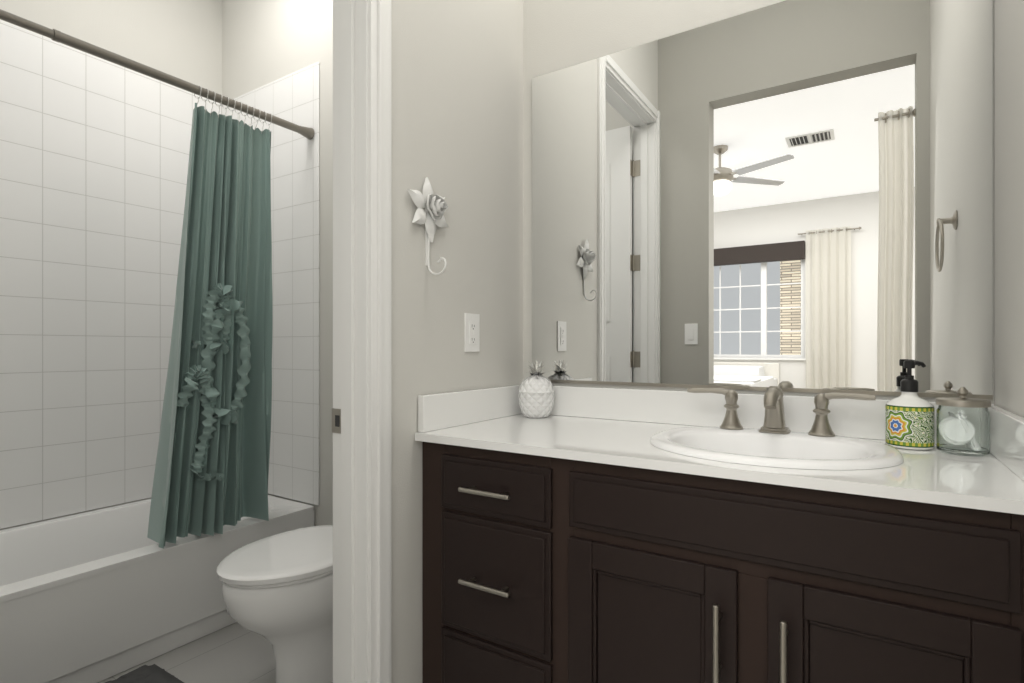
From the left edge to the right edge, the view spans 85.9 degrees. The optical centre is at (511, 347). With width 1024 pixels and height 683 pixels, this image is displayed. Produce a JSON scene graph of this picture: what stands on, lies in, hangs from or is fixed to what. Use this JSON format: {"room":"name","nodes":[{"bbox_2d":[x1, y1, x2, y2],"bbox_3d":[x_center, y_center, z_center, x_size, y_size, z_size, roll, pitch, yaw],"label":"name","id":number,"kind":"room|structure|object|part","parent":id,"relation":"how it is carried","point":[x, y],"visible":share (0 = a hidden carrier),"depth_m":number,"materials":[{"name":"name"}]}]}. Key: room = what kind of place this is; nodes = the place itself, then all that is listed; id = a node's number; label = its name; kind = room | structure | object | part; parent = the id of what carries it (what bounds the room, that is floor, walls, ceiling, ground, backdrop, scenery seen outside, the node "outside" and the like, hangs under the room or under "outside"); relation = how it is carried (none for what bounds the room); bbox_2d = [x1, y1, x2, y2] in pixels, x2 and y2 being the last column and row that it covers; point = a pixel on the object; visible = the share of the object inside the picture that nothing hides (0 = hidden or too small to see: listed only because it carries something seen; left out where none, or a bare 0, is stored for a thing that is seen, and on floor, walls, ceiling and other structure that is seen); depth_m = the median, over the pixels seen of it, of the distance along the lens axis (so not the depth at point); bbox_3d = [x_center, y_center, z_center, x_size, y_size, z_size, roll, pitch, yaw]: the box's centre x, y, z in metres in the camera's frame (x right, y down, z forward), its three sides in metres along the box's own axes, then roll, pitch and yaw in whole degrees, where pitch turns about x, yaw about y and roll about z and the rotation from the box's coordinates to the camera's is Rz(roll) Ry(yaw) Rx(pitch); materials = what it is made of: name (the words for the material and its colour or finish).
{"room":"bathroom","nodes":[
{"label":"bathroom","id":0,"kind":"room"},
{"bbox_2d":[0,0,221,529],"bbox_3d":[-2.030,-0.405,2.251,0.115,3.000,1.650,0,0,33],"label":"wall","id":1,"kind":"structure","parent":0,"point":[181,39],"depth_m":2.62,"materials":[{"name":"white paint"}]},
{"bbox_2d":[0,20,221,528],"bbox_3d":[-1.947,-0.289,2.267,0.008,2.002,1.532,0,0,33],"label":"tile","id":2,"kind":"structure","parent":1,"relation":"attached to","point":[94,155],"depth_m":2.39,"materials":[{"name":"white tile"}]},
{"bbox_2d":[98,622,332,682],"bbox_3d":[-0.643,1.120,1.427,3.340,0.050,1.765,0,0,33],"label":"floor","id":3,"kind":"structure","parent":0,"point":[236,652],"depth_m":1.93,"materials":[{"name":"tile"}]},
{"bbox_2d":[105,664,183,682],"bbox_3d":[-1.242,1.076,1.453,0.479,0.038,0.770,0,0,33],"label":"bath rug","id":4,"kind":"object","parent":3,"relation":"on","point":[154,673],"visible":1,"depth_m":1.79,"materials":[{"name":"grey fabric"}]},
{"bbox_2d":[0,495,313,682],"bbox_3d":[-1.622,0.905,2.057,0.762,0.380,1.515,0,0,33],"label":"bathtub","id":5,"kind":"object","parent":3,"relation":"on","point":[96,596],"visible":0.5,"depth_m":1.93,"materials":[{"name":"white ceramic"}]},
{"bbox_2d":[217,525,332,682],"bbox_3d":[-0.634,0.696,1.890,0.388,0.798,0.731,0,0,33],"label":"toilet","id":6,"kind":"object","parent":3,"relation":"on","point":[277,591],"visible":0.46,"depth_m":1.68,"materials":[{"name":"white ceramic"}]},
{"bbox_2d":[414,385,1023,682],"bbox_3d":[0.404,0.595,1.325,1.232,1.001,0.569,0,0,33],"label":"bathroom vanity","id":7,"kind":"object","parent":3,"relation":"on","point":[773,534],"visible":1,"depth_m":1.11,"materials":[{"name":"black wood"}]},
{"bbox_3d":[0.068,0.840,1.507,0.321,0.241,0.512,0,0,33],"label":"drawer","id":8,"kind":"part","parent":7,"relation":"part of","materials":[{"name":"black wood"}]},
{"bbox_3d":[0.068,0.564,1.507,0.321,0.292,0.512,0,0,33],"label":"drawer","id":9,"kind":"part","parent":7,"relation":"part of","materials":[{"name":"black wood"}]},
{"bbox_3d":[0.068,0.341,1.507,0.321,0.136,0.512,0,0,33],"label":"drawer","id":10,"kind":"part","parent":7,"relation":"part of","materials":[{"name":"black wood"}]},
{"bbox_3d":[0.264,0.689,1.108,0.351,0.543,0.054,0,0,33],"label":"door","id":11,"kind":"part","parent":7,"relation":"part of","materials":[{"name":"black wood"}]},
{"bbox_2d":[414,385,1023,520],"bbox_3d":[0.410,0.183,1.335,1.232,0.117,0.545,0,0,33],"label":"countertop","id":12,"kind":"structure","parent":7,"relation":"on","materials":[{"name":"white stone"}]},
{"bbox_2d":[519,360,554,417],"bbox_3d":[0.079,0.130,1.770,0.116,0.182,0.116,0,0,33],"label":"jar","id":13,"kind":"object","parent":12,"relation":"on","point":[536,394],"visible":1,"depth_m":1.73,"materials":[{"name":"white ceramic"}]},
{"bbox_2d":[532,0,992,399],"bbox_3d":[0.571,-0.402,1.552,1.195,1.033,0.008,0,0,33],"label":"mirror","id":14,"kind":"object","parent":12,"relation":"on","point":[791,196],"visible":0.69,"depth_m":1.46,"materials":[{"name":"mirror glass"},{"name":"silver backing"}]},
{"bbox_2d":[649,426,903,519],"bbox_3d":[0.563,0.285,1.225,0.505,0.154,0.430,0,0,33],"label":"sink","id":15,"kind":"object","parent":12,"relation":"in","point":[823,452],"depth_m":1.22,"materials":[{"name":"white ceramic"}]},
{"bbox_2d":[687,385,876,436],"bbox_3d":[0.637,0.151,1.344,0.422,0.114,0.125,0,0,33],"label":"faucet","id":16,"kind":"object","parent":12,"relation":"on","point":[774,425],"depth_m":1.35,"materials":[{"name":"silver metal"}]},
{"bbox_2d":[885,361,934,449],"bbox_3d":[0.890,0.125,1.231,0.095,0.193,0.090,0,0,-32],"label":"soap dispenser","id":17,"kind":"object","parent":12,"relation":"on","point":[909,418],"visible":0.98,"depth_m":1.20,"materials":[{"name":"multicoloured plastic"}]},
{"bbox_2d":[936,387,990,456],"bbox_3d":[0.951,0.151,1.160,0.091,0.140,0.091,0,0,33],"label":"glass jar","id":18,"kind":"object","parent":12,"relation":"on","point":[962,425],"visible":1,"depth_m":1.13,"materials":[{"name":"clear glass"}]},
{"bbox_3d":[0.441,0.334,1.017,0.747,0.123,0.016,0,0,33],"label":"panel","id":19,"kind":"part","parent":7,"relation":"part of","materials":[{"name":"black wood"}]},
{"bbox_3d":[0.600,0.689,0.892,0.344,0.543,0.054,0,0,33],"label":"door","id":20,"kind":"part","parent":7,"relation":"part of","materials":[{"name":"black wood"}]},
{"bbox_2d":[222,0,332,525],"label":"wall","id":21,"kind":"structure","parent":0,"point":[264,42],"depth_m":2.52,"materials":[{"name":"white paint"}]},
{"bbox_2d":[222,62,319,505],"bbox_3d":[-1.200,-0.289,2.693,0.787,2.002,0.008,0,0,33],"label":"tile","id":22,"kind":"structure","parent":21,"relation":"attached to","point":[294,458],"depth_m":2.57,"materials":[{"name":"white tile"}]},
{"bbox_2d":[391,0,522,682],"bbox_3d":[-0.441,-0.405,1.262,0.115,3.000,1.595,0,0,33],"label":"wall","id":23,"kind":"structure","parent":0,"point":[457,103],"depth_m":1.55,"materials":[{"name":"white paint"}]},
{"bbox_2d":[332,0,390,682],"bbox_3d":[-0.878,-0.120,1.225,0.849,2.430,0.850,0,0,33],"label":"door frame","id":24,"kind":"structure","parent":23,"relation":"attached to","point":[361,420],"depth_m":1.32,"materials":[{"name":"white wood"}]},
{"bbox_2d":[407,177,448,274],"bbox_3d":[-0.204,-0.325,1.464,0.064,0.261,0.160,0,0,33],"label":"wall hook","id":25,"kind":"object","parent":23,"relation":"attached to","point":[438,206],"visible":1,"depth_m":1.47,"materials":[{"name":"white metal"}]},
{"bbox_2d":[464,313,479,351],"bbox_3d":[-0.119,-0.046,1.649,0.007,0.114,0.070,0,0,33],"label":"outlet","id":26,"kind":"object","parent":23,"relation":"attached to","point":[471,332],"visible":1,"depth_m":1.64,"materials":[{"name":"white plastic"}]},
{"bbox_2d":[523,0,784,379],"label":"wall","id":27,"kind":"structure","parent":0,"point":[558,34],"depth_m":1.79,"materials":[{"name":"white paint"}]},
{"bbox_2d":[994,0,1023,417],"bbox_3d":[0.696,-0.405,0.528,0.115,3.000,1.600,0,0,33],"label":"wall","id":28,"kind":"structure","parent":0,"point":[1009,205],"depth_m":1.10,"materials":[{"name":"white paint"}]},
{"bbox_3d":[-2.026,-0.289,1.409,0.787,2.002,0.008,0,0,33],"label":"wall tile","id":29,"kind":"structure","parent":0,"visible":0},
{"bbox_2d":[0,9,314,548],"bbox_3d":[-1.321,-0.150,1.863,0.234,1.703,1.518,0,0,33],"label":"shower curtain","id":30,"kind":"object","parent":29,"relation":"attached to","point":[211,473],"visible":1,"depth_m":2.12,"materials":[{"name":"fabric"},{"name":"nickel"}]}
]}

